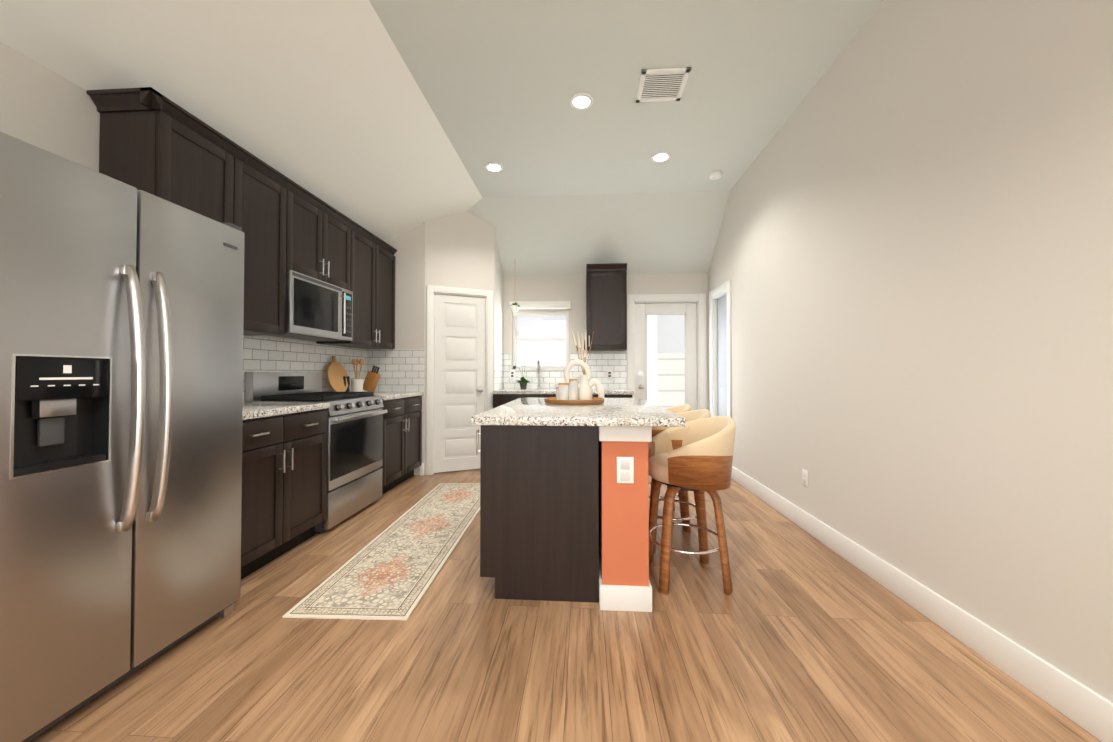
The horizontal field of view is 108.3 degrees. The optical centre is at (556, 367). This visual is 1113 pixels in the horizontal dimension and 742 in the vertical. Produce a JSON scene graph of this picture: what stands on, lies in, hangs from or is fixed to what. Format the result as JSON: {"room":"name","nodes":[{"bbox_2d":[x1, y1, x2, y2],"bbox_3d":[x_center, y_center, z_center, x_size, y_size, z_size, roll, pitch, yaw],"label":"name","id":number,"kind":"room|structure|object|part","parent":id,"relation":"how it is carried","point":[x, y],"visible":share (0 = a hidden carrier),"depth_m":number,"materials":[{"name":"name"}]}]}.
{"room":"kitchen","nodes":[
{"label":"kitchen","id":0,"kind":"room"},
{"bbox_2d":[0,42,365,391],"bbox_3d":[-2.399,-0.482,1.170,0.120,3.250,8.730,0,-1,4],"label":"wall","id":1,"kind":"structure","parent":0,"point":[44,108],"depth_m":1.81,"materials":[{"name":"grey paint"}]},
{"bbox_2d":[95,91,298,335],"bbox_3d":[-2.083,-0.782,2.442,0.317,1.105,0.918,0,-1,4],"label":"upper cabinet","id":2,"kind":"object","parent":1,"relation":"attached to","point":[152,141],"depth_m":2.27,"materials":[{"name":"brown wood"}]},
{"bbox_2d":[295,185,354,294],"bbox_3d":[-2.031,-1.006,3.232,0.317,0.635,0.780,0,-1,4],"label":"upper cabinet","id":3,"kind":"object","parent":1,"relation":"attached to","point":[324,236],"depth_m":3.23,"materials":[{"name":"brown wood"}]},
{"bbox_2d":[266,270,352,340],"bbox_3d":[-1.993,-0.459,3.222,0.390,0.447,0.772,0,-1,4],"label":"microwave","id":4,"kind":"object","parent":3,"relation":"attached to","point":[317,310],"visible":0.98,"depth_m":3.11,"materials":[{"name":"grey metal"}]},
{"bbox_2d":[243,336,423,401],"bbox_3d":[-1.871,0.011,3.222,0.658,0.478,2.490,0,-1,4],"label":"backsplash","id":5,"kind":"structure","parent":1,"relation":"attached to","point":[401,369],"depth_m":3.81,"materials":[{"name":"tile"}]},
{"bbox_2d":[316,223,396,348],"bbox_3d":[-1.978,-0.759,4.018,0.317,1.105,0.921,0,-1,4],"label":"upper cabinet","id":6,"kind":"object","parent":1,"relation":"attached to","point":[374,297],"depth_m":4.00,"materials":[{"name":"brown wood"}]},
{"bbox_2d":[0,0,882,276],"bbox_3d":[-0.344,-1.583,1.049,4.120,0.752,8.610,0,-1,4],"label":"ceiling","id":7,"kind":"structure","parent":0,"point":[384,120],"depth_m":2.67,"materials":[{"name":"grey paint"}]},
{"bbox_2d":[485,162,502,171],"bbox_3d":[-0.598,-1.913,3.852,0.174,0.010,0.174,0,-1,4],"label":"recessed light","id":8,"kind":"object","parent":7,"relation":"in","point":[493,167],"visible":0.96,"depth_m":3.84,"materials":[{"name":"white plastic"}]},
{"bbox_2d":[510,303,520,311],"bbox_3d":[-0.527,-1.044,5.099,0.162,0.688,0.120,0,-1,4],"label":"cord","id":9,"kind":"object","parent":7,"relation":"hanging from","point":[514,307],"visible":1,"depth_m":5.05,"materials":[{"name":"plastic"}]},
{"bbox_2d":[570,93,593,109],"bbox_3d":[0.181,-1.927,2.918,0.174,0.010,0.174,0,-1,4],"label":"recessed light","id":10,"kind":"object","parent":7,"relation":"in","point":[581,101],"visible":1,"depth_m":2.91,"materials":[{"name":"white plastic"}]},
{"bbox_2d":[651,151,670,162],"bbox_3d":[0.953,-1.916,3.668,0.174,0.010,0.174,0,-1,4],"label":"recessed light","id":11,"kind":"object","parent":7,"relation":"in","point":[662,156],"visible":1,"depth_m":3.66,"materials":[{"name":"white plastic"}]},
{"bbox_2d":[635,67,691,102],"bbox_3d":[0.722,-1.928,2.757,0.320,0.012,0.310,0,-1,4],"label":"ceiling vent","id":12,"kind":"object","parent":7,"relation":"in","point":[662,85],"visible":1,"depth_m":2.74,"materials":[{"name":"white metal"}]},
{"bbox_2d":[708,171,722,179],"bbox_3d":[1.576,-1.898,3.988,0.132,0.035,0.132,0,-1,4],"label":"smoke detector","id":13,"kind":"object","parent":7,"relation":"attached to","point":[714,175],"visible":1,"depth_m":3.96,"materials":[{"name":"white plastic"}]},
{"bbox_2d":[385,211,502,474],"bbox_3d":[-1.410,-0.428,4.902,1.358,3.250,0.910,0,-1,4],"label":"wall","id":14,"kind":"structure","parent":0,"point":[459,250],"depth_m":4.52,"materials":[{"name":"grey paint"}]},
{"bbox_2d":[434,294,484,472],"bbox_3d":[-1.111,0.181,4.624,0.523,2.000,0.308,0,-1,4],"label":"pantry door","id":15,"kind":"structure","parent":14,"relation":"in","point":[459,362],"depth_m":4.61,"materials":[{"name":"white wood"}]},
{"bbox_2d":[426,285,492,474],"bbox_3d":[-1.116,0.143,4.640,0.750,2.100,0.118,0,-1,-24],"label":"door frame","id":16,"kind":"structure","parent":14,"relation":"attached to","point":[432,291],"depth_m":4.49,"materials":[{"name":"white wood"}]},
{"bbox_2d":[30,469,1100,741],"bbox_3d":[-0.344,1.170,1.009,4.240,0.060,8.730,0,-1,4],"label":"floor","id":17,"kind":"structure","parent":0,"point":[798,635],"depth_m":1.55,"materials":[{"name":"brown wood"}]},
{"bbox_2d":[0,132,244,741],"bbox_3d":[-1.865,0.237,1.488,0.843,1.820,0.903,0,-1,4],"label":"refrigerator","id":18,"kind":"object","parent":17,"relation":"on","point":[180,515],"depth_m":1.37,"materials":[{"name":"grey metal"}]},
{"bbox_3d":[-1.574,0.213,1.236,0.073,1.740,0.439,0,-1,4],"label":"refrigerator door","id":19,"kind":"part","parent":18,"relation":"part of","materials":[{"name":"silver metal"}]},
{"bbox_2d":[241,407,329,578],"bbox_3d":[-1.930,0.720,2.391,0.627,0.880,0.845,0,-1,4],"label":"base cabinet","id":20,"kind":"object","parent":17,"relation":"on","point":[284,481],"depth_m":2.37,"materials":[{"name":"black wood"}]},
{"bbox_2d":[242,403,328,418],"bbox_3d":[-1.922,0.258,2.397,0.643,0.040,0.843,0,-1,4],"label":"countertop","id":21,"kind":"structure","parent":20,"relation":"on","point":[250,410],"depth_m":2.44,"materials":[{"name":"white stone"}]},
{"bbox_2d":[245,372,387,533],"bbox_3d":[-1.845,0.605,3.197,0.686,1.135,0.752,0,-1,4],"label":"range","id":22,"kind":"object","parent":17,"relation":"on","point":[354,451],"visible":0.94,"depth_m":3.07,"materials":[{"name":"grey metal"}]},
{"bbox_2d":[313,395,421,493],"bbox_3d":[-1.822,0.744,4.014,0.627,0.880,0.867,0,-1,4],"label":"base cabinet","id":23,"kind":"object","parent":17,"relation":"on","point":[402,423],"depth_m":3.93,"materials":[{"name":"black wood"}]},
{"bbox_2d":[366,391,422,398],"bbox_3d":[-1.814,0.282,4.021,0.643,0.040,0.865,0,-1,4],"label":"countertop","id":24,"kind":"structure","parent":23,"relation":"on","point":[384,394],"depth_m":4.01,"materials":[{"name":"white stone"}]},
{"bbox_2d":[326,356,379,391],"bbox_3d":[-1.995,0.076,3.964,0.250,0.366,0.595,0,-1,4],"label":"kitchen utensils","id":25,"kind":"object","parent":24,"relation":"on","point":[338,377],"depth_m":3.96,"materials":[{"name":"brown wood"}]},
{"bbox_2d":[282,483,479,619],"bbox_3d":[-0.930,1.164,2.957,0.580,0.007,2.240,0,-1,2],"label":"rug","id":26,"kind":"object","parent":17,"relation":"on","point":[391,571],"visible":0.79,"depth_m":2.35,"materials":[{"name":"beige fabric"}]},
{"bbox_2d":[476,425,598,602],"bbox_3d":[-0.061,0.724,2.655,0.624,0.880,1.316,0,-1,4],"label":"kitchen island","id":27,"kind":"object","parent":17,"relation":"on","point":[539,527],"depth_m":2.00,"materials":[{"name":"black wood"}]},
{"bbox_2d":[471,397,685,428],"bbox_3d":[0.143,0.261,2.588,0.987,0.040,1.490,0,-1,4],"label":"island countertop","id":28,"kind":"structure","parent":27,"relation":"on","point":[634,412],"depth_m":1.98,"materials":[{"name":"white stone"}]},
{"bbox_2d":[544,329,603,404],"bbox_3d":[0.123,-0.012,2.744,0.410,0.508,0.408,0,-1,4],"label":"decor","id":29,"kind":"object","parent":28,"relation":"on","point":[580,393],"visible":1,"depth_m":2.74,"materials":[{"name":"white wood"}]},
{"bbox_2d":[492,389,633,407],"bbox_3d":[0.086,0.736,4.897,1.618,0.922,0.662,0,-1,4],"label":"countertop","id":30,"kind":"structure","parent":17,"relation":"on","point":[502,396],"depth_m":4.64,"materials":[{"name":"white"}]},
{"bbox_2d":[517,363,530,388],"bbox_3d":[-0.419,0.113,5.123,0.196,0.328,0.184,0,-1,4],"label":"potted plant","id":31,"kind":"object","parent":30,"relation":"on","point":[523,382],"visible":1,"depth_m":5.09,"materials":[{"name":"green plant"}]},
{"bbox_2d":[536,360,556,388],"bbox_3d":[-0.122,0.093,5.043,0.260,0.365,0.194,0,-1,4],"label":"faucet","id":32,"kind":"object","parent":30,"relation":"on","point":[538,371],"visible":0.94,"depth_m":5.09,"materials":[{"name":"white metal"}]},
{"bbox_2d":[598,426,651,611],"bbox_3d":[0.374,0.723,2.601,0.247,0.881,1.398,0,-1,4],"label":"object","id":33,"kind":"structure","parent":17,"relation":"on","point":[624,580],"depth_m":1.92,"materials":[{"name":"orange paint"}]},
{"bbox_2d":[617,457,633,482],"bbox_3d":[0.328,0.491,1.917,0.080,0.125,0.008,0,-1,4],"label":"outlet","id":34,"kind":"object","parent":33,"relation":"attached to","point":[625,469],"visible":1,"depth_m":1.91,"materials":[{"name":"white plastic"}]},
{"bbox_2d":[648,404,690,522],"bbox_3d":[0.806,0.729,3.138,0.468,0.886,0.539,0,-1,4],"label":"bar stool","id":35,"kind":"object","parent":17,"relation":"on","point":[678,409],"visible":0.1,"depth_m":2.98,"materials":[{"name":"beige leather"}]},
{"bbox_2d":[648,409,710,553],"bbox_3d":[0.787,0.723,2.699,0.468,0.886,0.539,0,-1,4],"label":"bar stool","id":36,"kind":"object","parent":17,"relation":"on","point":[677,436],"visible":0.21,"depth_m":2.57,"materials":[{"name":"beige leather"}]},
{"bbox_2d":[648,416,735,594],"bbox_3d":[0.741,0.716,2.231,0.468,0.886,0.539,0,-1,4],"label":"bar stool","id":37,"kind":"object","parent":17,"relation":"on","point":[699,462],"visible":0.98,"depth_m":2.07,"materials":[{"name":"brown wood"}]},
{"bbox_2d":[503,273,707,408],"bbox_3d":[-0.058,-0.422,5.328,4.000,3.250,0.120,0,-1,4],"label":"wall","id":38,"kind":"structure","parent":0,"point":[572,289],"depth_m":5.25,"materials":[{"name":"grey paint"}]},
{"bbox_2d":[510,301,570,369],"bbox_3d":[-0.210,-0.407,5.298,0.800,0.900,0.160,0,-1,4],"label":"window","id":39,"kind":"structure","parent":38,"relation":"in","point":[543,308],"depth_m":5.30,"materials":[{"name":"white"}]},
{"bbox_2d":[494,351,626,389],"bbox_3d":[0.085,0.045,4.986,1.612,0.463,0.528,0,-1,4],"label":"backsplash","id":40,"kind":"structure","parent":38,"relation":"attached to","point":[600,364],"depth_m":5.22,"materials":[{"name":"tile"}]},
{"bbox_2d":[510,370,514,378],"bbox_3d":[-0.580,0.095,5.280,0.070,0.115,0.008,0,-1,4],"label":"outlet","id":41,"kind":"object","parent":40,"relation":"attached to","point":[512,374],"depth_m":5.28,"materials":[{"name":"white plastic"}]},
{"bbox_2d":[607,370,611,378],"bbox_3d":[0.685,0.094,5.195,0.070,0.115,0.008,0,-1,4],"label":"outlet","id":42,"kind":"object","parent":40,"relation":"attached to","point":[609,372],"depth_m":5.19,"materials":[{"name":"white plastic"}]},
{"bbox_2d":[586,263,626,350],"bbox_3d":[0.619,-0.729,5.026,0.490,1.035,0.377,0,-1,4],"label":"upper cabinet","id":43,"kind":"object","parent":38,"relation":"attached to","point":[606,304],"visible":0.96,"depth_m":4.90,"materials":[{"name":"brown wood"}]},
{"bbox_2d":[635,303,696,410],"bbox_3d":[1.411,0.180,5.172,0.784,2.018,0.126,0,-1,4],"label":"back door","id":44,"kind":"structure","parent":38,"relation":"in","point":[688,311],"depth_m":5.20,"materials":[{"name":"white"}]},
{"bbox_2d":[627,294,706,409],"bbox_3d":[1.414,0.131,5.213,1.000,2.140,0.138,0,-1,4],"label":"door frame","id":45,"kind":"structure","parent":38,"relation":"attached to","point":[699,300],"depth_m":5.15,"materials":[{"name":"white wood"}]},
{"bbox_2d":[708,0,1112,702],"bbox_3d":[1.712,-0.486,0.896,0.120,3.250,8.730,0,-1,4],"label":"wall","id":46,"kind":"structure","parent":0,"point":[912,258],"depth_m":1.74,"materials":[{"name":"grey paint"}]},
{"bbox_2d":[709,280,731,417],"bbox_3d":[1.955,0.126,4.670,0.138,2.135,0.700,0,-1,4],"label":"door frame","id":47,"kind":"structure","parent":46,"relation":"attached to","point":[725,287],"depth_m":4.92,"materials":[{"name":"white wood"}]},
{"bbox_2d":[717,295,726,415],"bbox_3d":[1.971,0.172,4.668,0.045,2.018,0.494,0,-1,4],"label":"door","id":48,"kind":"structure","parent":46,"relation":"in","point":[722,347],"depth_m":4.73,"materials":[{"name":"grey"}]},
{"bbox_2d":[802,469,807,486],"bbox_3d":[1.781,0.791,2.882,0.008,0.114,0.070,0,-1,4],"label":"outlet","id":49,"kind":"object","parent":46,"relation":"attached to","point":[804,477],"visible":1,"depth_m":2.87,"materials":[{"name":"white plastic"}]},
{"bbox_2d":[731,466,1112,741],"bbox_3d":[1.617,1.065,0.474,0.015,0.135,7.680,0,-1,4],"label":"baseboard","id":50,"kind":"structure","parent":46,"relation":"attached to","point":[1086,708],"depth_m":1.64,"materials":[{"name":"white wood"}]},
{"label":"outside","id":51,"kind":"structure","parent":0,"visible":0},
{"bbox_2d":[517,315,684,408],"bbox_3d":[0.624,-0.530,6.527,7.500,4.500,0.600,0,-1,4],"label":"window glass","id":52,"kind":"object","parent":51,"point":[539,352],"depth_m":6.67,"materials":[{"name":"white"}]}
]}

